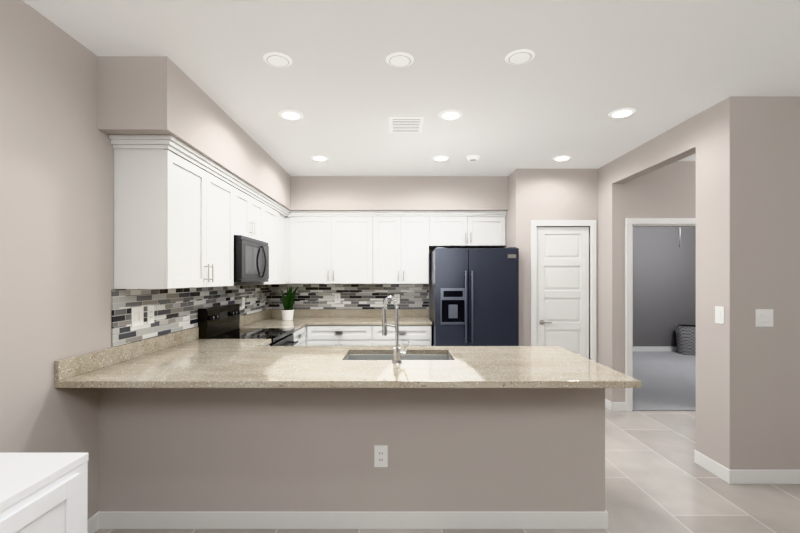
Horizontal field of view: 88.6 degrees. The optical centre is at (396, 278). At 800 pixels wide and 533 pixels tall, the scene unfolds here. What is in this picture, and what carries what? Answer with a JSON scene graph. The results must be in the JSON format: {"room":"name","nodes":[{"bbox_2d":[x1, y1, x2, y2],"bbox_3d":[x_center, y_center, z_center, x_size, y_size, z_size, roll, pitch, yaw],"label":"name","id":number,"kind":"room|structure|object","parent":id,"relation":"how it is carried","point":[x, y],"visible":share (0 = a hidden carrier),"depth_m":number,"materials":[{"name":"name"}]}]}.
{"room":"kitchen","nodes":[
{"label":"kitchen","id":0,"kind":"room"},
{"bbox_2d":[0,0,256,518],"bbox_3d":[-1.740,0.090,1.200,0.120,2.680,8.640,0,0,0],"label":"wall","id":1,"kind":"structure","parent":0,"point":[56,218],"depth_m":1.99,"materials":[{"name":"grey paint"}]},
{"bbox_2d":[88,511,99,532],"bbox_3d":[-1.674,1.353,-0.348,0.012,0.095,5.305,0,0,0],"label":"baseboard","id":2,"kind":"structure","parent":1,"relation":"attached to","point":[94,521],"depth_m":2.26,"materials":[{"name":"white wood"}]},
{"bbox_2d":[111,143,236,288],"bbox_3d":[-1.519,-0.366,2.925,0.318,0.852,0.990,0,0,0],"label":"upper cabinet","id":3,"kind":"object","parent":1,"relation":"attached to","point":[184,214],"depth_m":2.45,"materials":[{"name":"white wood"}]},
{"bbox_2d":[112,284,271,346],"bbox_3d":[-1.674,0.230,3.904,0.008,0.336,2.988,0,0,0],"label":"backsplash","id":4,"kind":"structure","parent":1,"relation":"attached to","point":[175,310],"depth_m":3.05,"materials":[{"name":"tile"}]},
{"bbox_2d":[131,306,143,326],"bbox_3d":[-1.664,0.240,2.635,0.011,0.122,0.118,0,0,0],"label":"light switch","id":5,"kind":"object","parent":4,"relation":"attached to","point":[137,316],"visible":1,"depth_m":2.62,"materials":[{"name":"white plastic"}]},
{"bbox_2d":[147,305,153,323],"bbox_3d":[-1.666,0.240,2.775,0.008,0.122,0.072,0,0,0],"label":"light switch","id":6,"kind":"object","parent":4,"relation":"attached to","point":[150,314],"visible":1,"depth_m":2.76,"materials":[{"name":"white plastic"}]},
{"bbox_2d":[242,297,244,308],"bbox_3d":[-1.666,0.260,4.450,0.008,0.120,0.075,0,0,0],"label":"outlet","id":7,"kind":"object","parent":4,"relation":"attached to","point":[243,302],"visible":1,"depth_m":4.44,"materials":[{"name":"white plastic"}]},
{"bbox_2d":[237,183,264,241],"bbox_3d":[-1.519,-0.581,3.800,0.318,0.422,0.760,0,0,0],"label":"upper cabinet","id":8,"kind":"object","parent":1,"relation":"attached to","point":[250,207],"depth_m":3.78,"materials":[{"name":"white wood"}]},
{"bbox_2d":[234,235,268,281],"bbox_3d":[-1.458,-0.170,3.800,0.420,0.395,0.726,0,0,0],"label":"microwave","id":9,"kind":"object","parent":8,"relation":"attached to","point":[251,259],"visible":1,"depth_m":3.63,"materials":[{"name":"black metal"}]},
{"bbox_2d":[237,199,280,284],"bbox_3d":[-1.519,-0.366,4.438,0.318,0.852,0.517,0,0,0],"label":"upper cabinet","id":10,"kind":"object","parent":1,"relation":"attached to","point":[272,214],"depth_m":4.52,"materials":[{"name":"white wood"}]},
{"bbox_2d":[281,211,288,283],"bbox_3d":[-1.519,-0.366,5.019,0.318,0.852,0.758,0,0,0],"label":"upper cabinet","id":11,"kind":"object","parent":1,"relation":"attached to","point":[284,214],"depth_m":5.03,"materials":[{"name":"white wood"}]},
{"bbox_2d":[98,388,604,510],"bbox_3d":[-0.255,0.984,2.355,2.850,0.893,0.100,0,0,0],"label":"wall","id":12,"kind":"structure","parent":0,"point":[312,449],"depth_m":2.31,"materials":[{"name":"grey paint"}]},
{"bbox_2d":[55,329,641,387],"bbox_3d":[-0.239,0.468,2.535,2.878,0.135,1.050,0,0,0],"label":"countertop","id":13,"kind":"structure","parent":12,"relation":"on","point":[187,358],"depth_m":2.29,"materials":[{"name":"beige stone"}]},
{"bbox_2d":[382,296,409,362],"bbox_3d":[-0.008,0.301,2.536,0.175,0.396,0.196,0,0,0],"label":"faucet","id":14,"kind":"object","parent":13,"relation":"on","point":[397,352],"visible":1,"depth_m":2.47,"materials":[{"name":"silver metal"}]},
{"bbox_2d":[346,354,450,359],"bbox_3d":[0.010,0.646,2.720,0.720,0.218,0.400,0,0,0],"label":"sink","id":15,"kind":"object","parent":13,"relation":"in","point":[403,357],"visible":0.08,"depth_m":2.91,"materials":[{"name":"silver metal"}]},
{"bbox_2d":[100,510,607,528],"bbox_3d":[-0.234,1.353,2.299,2.832,0.095,0.018,0,0,0],"label":"baseboard","id":16,"kind":"structure","parent":12,"relation":"attached to","point":[347,520],"depth_m":2.29,"materials":[{"name":"white"}]},
{"bbox_2d":[374,445,387,466],"bbox_3d":[-0.090,0.995,2.301,0.075,0.120,0.008,0,0,0],"label":"outlet","id":17,"kind":"object","parent":12,"relation":"attached to","point":[380,455],"visible":1,"depth_m":2.30,"materials":[{"name":"white plastic"}]},
{"bbox_2d":[23,0,799,175],"bbox_3d":[2.660,-1.280,2.525,8.920,0.060,11.290,0,0,0],"label":"ceiling","id":18,"kind":"structure","parent":0,"point":[343,87],"depth_m":2.42,"materials":[{"name":"white paint"}]},
{"bbox_2d":[98,56,293,210],"bbox_3d":[-1.485,-1.045,3.850,0.390,0.410,3.100,0,0,0],"label":"soffit","id":19,"kind":"structure","parent":18,"relation":"attached to","point":[151,95],"depth_m":2.41,"materials":[{"name":"grey paint"}]},
{"bbox_2d":[263,52,291,67],"bbox_3d":[-0.680,-1.244,2.340,0.160,0.010,0.160,0,0,0],"label":"recessed light","id":20,"kind":"object","parent":18,"relation":"in","point":[276,59],"visible":1,"depth_m":2.32,"materials":[{"name":"white plastic"}]},
{"bbox_2d":[278,110,302,119],"bbox_3d":[-0.808,-1.246,3.125,0.184,0.008,0.184,0,0,0],"label":"recessed light","id":21,"kind":"object","parent":18,"relation":"in","point":[290,114],"visible":1,"depth_m":3.11,"materials":[{"name":"white plastic"}]},
{"bbox_2d":[311,155,328,160],"bbox_3d":[-0.795,-1.246,4.235,0.184,0.008,0.184,0,0,0],"label":"recessed light","id":22,"kind":"object","parent":18,"relation":"in","point":[320,158],"visible":1,"depth_m":4.23,"materials":[{"name":"white plastic"}]},
{"bbox_2d":[386,52,413,67],"bbox_3d":[0.017,-1.244,2.340,0.160,0.010,0.160,0,0,0],"label":"recessed light","id":23,"kind":"object","parent":18,"relation":"in","point":[399,59],"visible":1,"depth_m":2.32,"materials":[{"name":"white plastic"}]},
{"bbox_2d":[294,176,507,210],"bbox_3d":[0.030,-1.045,5.190,2.640,0.410,0.420,0,0,0],"label":"soffit","id":24,"kind":"structure","parent":18,"relation":"attached to","point":[311,193],"depth_m":4.98,"materials":[{"name":"grey paint"}]},
{"bbox_2d":[389,117,423,132],"bbox_3d":[0.073,-1.246,3.330,0.270,0.007,0.320,0,0,0],"label":"ceiling vent","id":25,"kind":"object","parent":18,"relation":"in","point":[405,124],"visible":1,"depth_m":3.30,"materials":[{"name":"white metal"}]},
{"bbox_2d":[432,155,449,160],"bbox_3d":[0.454,-1.246,4.235,0.184,0.008,0.184,0,0,0],"label":"recessed light","id":26,"kind":"object","parent":18,"relation":"in","point":[440,158],"visible":0.98,"depth_m":4.23,"materials":[{"name":"white plastic"}]},
{"bbox_2d":[439,110,462,119],"bbox_3d":[0.410,-1.246,3.125,0.184,0.008,0.184,0,0,0],"label":"recessed light","id":27,"kind":"object","parent":18,"relation":"in","point":[450,114],"visible":1,"depth_m":3.11,"materials":[{"name":"white plastic"}]},
{"bbox_2d":[467,155,479,160],"bbox_3d":[0.780,-1.232,4.200,0.132,0.036,0.132,0,0,0],"label":"smoke detector","id":28,"kind":"object","parent":18,"relation":"attached to","point":[473,157],"visible":0.98,"depth_m":4.16,"materials":[{"name":"white plastic"}]},
{"bbox_2d":[505,49,534,64],"bbox_3d":[0.693,-1.244,2.310,0.160,0.010,0.160,0,0,0],"label":"recessed light","id":29,"kind":"object","parent":18,"relation":"in","point":[520,57],"visible":1,"depth_m":2.29,"materials":[{"name":"white plastic"}]},
{"bbox_2d":[553,155,570,160],"bbox_3d":[1.704,-1.246,4.235,0.184,0.008,0.184,0,0,0],"label":"recessed light","id":30,"kind":"object","parent":18,"relation":"in","point":[562,158],"visible":1,"depth_m":4.23,"materials":[{"name":"white plastic"}]},
{"bbox_2d":[608,108,635,117],"bbox_3d":[1.694,-1.246,3.087,0.184,0.008,0.184,0,0,0],"label":"recessed light","id":31,"kind":"object","parent":18,"relation":"in","point":[623,112],"visible":1,"depth_m":3.07,"materials":[{"name":"white plastic"}]},
{"bbox_2d":[428,248,434,318],"bbox_3d":[-0.105,0.090,5.460,3.150,2.680,0.120,0,0,0],"label":"wall","id":32,"kind":"structure","parent":0,"point":[431,250],"depth_m":5.40,"materials":[{"name":"grey paint"}]},
{"bbox_2d":[289,215,380,283],"bbox_3d":[-0.808,-0.366,5.233,1.145,0.852,0.330,0,0,0],"label":"upper cabinet","id":33,"kind":"object","parent":32,"relation":"attached to","point":[323,249],"depth_m":5.08,"materials":[{"name":"white wood"}]},
{"bbox_2d":[272,284,428,308],"bbox_3d":[-0.615,0.230,5.394,2.066,0.336,0.008,0,0,0],"label":"backsplash","id":34,"kind":"structure","parent":32,"relation":"attached to","point":[307,296],"depth_m":5.39,"materials":[{"name":"tile"}]},
{"bbox_2d":[335,294,340,302],"bbox_3d":[-0.780,0.260,5.386,0.075,0.120,0.008,0,0,0],"label":"outlet","id":35,"kind":"object","parent":34,"relation":"attached to","point":[337,298],"visible":1,"depth_m":5.38,"materials":[{"name":"white plastic"}]},
{"bbox_2d":[394,294,399,302],"bbox_3d":[0.000,0.260,5.386,0.075,0.120,0.008,0,0,0],"label":"outlet","id":36,"kind":"object","parent":34,"relation":"attached to","point":[397,297],"visible":0.85,"depth_m":5.38,"materials":[{"name":"white plastic"}]},
{"bbox_2d":[381,215,428,283],"bbox_3d":[0.015,-0.366,5.233,0.760,0.852,0.330,0,0,0],"label":"upper cabinet","id":37,"kind":"object","parent":32,"relation":"attached to","point":[404,238],"depth_m":5.08,"materials":[{"name":"white wood"}]},
{"bbox_2d":[429,215,505,247],"bbox_3d":[0.871,-0.601,5.233,0.953,0.382,0.330,0,0,0],"label":"upper cabinet","id":38,"kind":"object","parent":32,"relation":"attached to","point":[446,231],"depth_m":5.08,"materials":[{"name":"white wood"}]},
{"bbox_2d":[95,408,799,532],"bbox_3d":[2.660,1.430,2.525,8.920,0.060,11.290,0,0,0],"label":"floor","id":39,"kind":"structure","parent":0,"point":[658,479],"depth_m":2.65,"materials":[{"name":"beige tile"}]},
{"bbox_2d":[0,453,88,532],"bbox_3d":[-1.393,1.015,0.294,0.566,0.770,2.392,0,0,0],"label":"cabinet","id":40,"kind":"object","parent":39,"relation":"on","point":[43,492],"visible":1,"depth_m":1.35,"materials":[{"name":"white wood"}]},
{"bbox_2d":[198,304,297,345],"bbox_3d":[-1.328,0.825,3.800,0.680,1.150,0.726,0,0,0],"label":"range","id":41,"kind":"object","parent":39,"relation":"on","point":[219,322],"visible":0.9,"depth_m":3.70,"materials":[{"name":"black metal"}]},
{"bbox_2d":[291,326,305,345],"bbox_3d":[-1.369,0.970,4.463,0.618,0.860,0.586,0,0,0],"label":"base cabinet","id":42,"kind":"object","parent":39,"relation":"on","point":[300,334],"depth_m":4.50,"materials":[{"name":"white wood"}]},
{"bbox_2d":[240,313,306,328],"bbox_3d":[-1.364,0.468,4.454,0.628,0.135,0.572,0,0,0],"label":"countertop","id":43,"kind":"structure","parent":42,"relation":"on","point":[299,320],"depth_m":4.76,"materials":[{"name":"beige stone"}]},
{"bbox_2d":[314,325,377,345],"bbox_3d":[-0.650,0.970,5.089,0.860,0.860,0.617,0,0,0],"label":"base cabinet","id":44,"kind":"object","parent":39,"relation":"on","point":[346,335],"depth_m":4.78,"materials":[{"name":"white wood"}]},
{"bbox_2d":[190,325,274,328],"bbox_3d":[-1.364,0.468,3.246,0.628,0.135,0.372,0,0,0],"label":"countertop","id":45,"kind":"structure","parent":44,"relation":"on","point":[241,326],"depth_m":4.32,"materials":[{"name":"beige stone"}]},
{"bbox_2d":[257,309,431,324],"bbox_3d":[-0.634,0.468,5.069,2.088,0.135,0.658,0,0,0],"label":"countertop","id":46,"kind":"structure","parent":44,"relation":"on","point":[314,316],"depth_m":5.38,"materials":[{"name":"beige stone"}]},
{"bbox_2d":[280,286,298,319],"bbox_3d":[-1.314,0.283,5.000,0.237,0.433,0.157,0,0,0],"label":"plant","id":47,"kind":"object","parent":46,"relation":"on","point":[287,312],"visible":1,"depth_m":4.98,"materials":[{"name":"green plant"}]},
{"bbox_2d":[378,325,431,345],"bbox_3d":[0.023,0.970,5.089,0.765,0.860,0.617,0,0,0],"label":"base cabinet","id":48,"kind":"object","parent":39,"relation":"on","point":[418,335],"depth_m":4.78,"materials":[{"name":"white wood"}]},
{"bbox_2d":[430,247,518,354],"bbox_3d":[0.877,0.525,4.882,0.914,1.750,0.896,0,0,0],"label":"refrigerator","id":49,"kind":"object","parent":39,"relation":"on","point":[474,296],"visible":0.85,"depth_m":4.49,"materials":[{"name":"grey"}]},
{"bbox_2d":[500,172,512,247],"bbox_3d":[1.410,0.090,5.085,0.120,2.680,0.630,0,0,0],"label":"wall","id":50,"kind":"structure","parent":0,"point":[509,229],"depth_m":4.90,"materials":[{"name":"grey paint"}]},
{"bbox_2d":[513,169,597,362],"bbox_3d":[1.815,0.090,4.710,0.930,2.680,0.120,0,0,0],"label":"wall","id":51,"kind":"structure","parent":0,"point":[555,194],"depth_m":4.65,"materials":[{"name":"grey paint"}]},
{"bbox_2d":[537,227,588,358],"bbox_3d":[1.886,0.398,4.665,0.606,1.988,0.084,0,0,0],"label":"pantry door","id":52,"kind":"structure","parent":51,"relation":"in","point":[563,287],"depth_m":4.67,"materials":[{"name":"white wood"}]},
{"bbox_2d":[598,115,695,401],"bbox_3d":[2.340,0.090,5.650,0.120,2.680,5.040,0,0,0],"label":"wall","id":53,"kind":"structure","parent":0,"point":[610,274],"depth_m":4.35,"materials":[{"name":"grey paint"}]},
{"bbox_2d":[605,398,615,410],"bbox_3d":[2.268,1.353,4.491,0.025,0.095,0.317,0,0,0],"label":"baseboard","id":54,"kind":"structure","parent":53,"relation":"attached to","point":[610,405],"depth_m":4.36,"materials":[{"name":"white wood"}]},
{"bbox_2d":[623,161,695,401],"bbox_3d":[4.700,0.090,4.405,4.600,2.680,0.120,0,0,0],"label":"wall","id":55,"kind":"structure","parent":0,"point":[668,191],"depth_m":4.34,"materials":[{"name":"grey paint"}]},
{"bbox_2d":[632,351,695,410],"bbox_3d":[4.700,1.394,6.103,4.600,0.012,3.515,0,0,0],"label":"floor","id":56,"kind":"structure","parent":0,"point":[667,379],"depth_m":5.55,"materials":[{"name":"grey carpet"}]},
{"bbox_2d":[675,324,695,355],"bbox_3d":[5.400,1.125,7.600,0.430,0.523,0.410,0,0,0],"label":"basket","id":57,"kind":"object","parent":56,"relation":"on","point":[686,339],"visible":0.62,"depth_m":7.47,"materials":[{"name":"black wicker"}]},
{"bbox_2d":[633,227,695,345],"bbox_3d":[4.700,0.090,7.920,4.840,2.680,0.120,0,0,0],"label":"wall","id":58,"kind":"structure","parent":0,"point":[664,283],"depth_m":7.86,"materials":[{"name":"grey paint"}]},
{"bbox_2d":[633,346,676,350],"bbox_3d":[4.700,1.341,7.854,4.592,0.095,0.012,0,0,0],"label":"baseboard","id":59,"kind":"structure","parent":58,"relation":"attached to","point":[635,348],"depth_m":7.85,"materials":[{"name":"white wood"}]},
{"bbox_2d":[696,104,715,460],"bbox_3d":[2.340,0.090,3.030,0.120,2.680,0.200,0,0,0],"label":"wall","id":60,"kind":"structure","parent":0,"point":[705,281],"depth_m":3.02,"materials":[{"name":"grey paint"}]},
{"bbox_2d":[694,449,723,479],"bbox_3d":[2.274,1.353,2.981,0.012,0.095,0.322,0,0,0],"label":"baseboard","id":61,"kind":"structure","parent":60,"relation":"attached to","point":[712,466],"depth_m":2.98,"materials":[{"name":"white wood"}]},
{"bbox_2d":[716,97,799,469],"bbox_3d":[4.640,0.090,2.870,4.720,2.680,0.120,0,0,0],"label":"wall","id":62,"kind":"structure","parent":0,"point":[757,265],"depth_m":2.81,"materials":[{"name":"grey paint"}]},
{"bbox_2d":[715,306,723,323],"bbox_3d":[2.274,0.254,2.894,0.011,0.120,0.075,0,0,0],"label":"light switch","id":63,"kind":"object","parent":62,"relation":"attached to","point":[719,314],"visible":1,"depth_m":2.89,"materials":[{"name":"white plastic"}]},
{"bbox_2d":[724,467,799,483],"bbox_3d":[4.634,1.353,2.804,4.732,0.095,0.012,0,0,0],"label":"baseboard","id":64,"kind":"structure","parent":62,"relation":"attached to","point":[730,476],"depth_m":2.80,"materials":[{"name":"white wood"}]},
{"bbox_2d":[755,309,772,326],"bbox_3d":[2.515,0.267,2.804,0.120,0.120,0.012,0,0,0],"label":"light switch","id":65,"kind":"object","parent":62,"relation":"attached to","point":[763,317],"visible":1,"depth_m":2.80,"materials":[{"name":"white plastic"}]}
]}

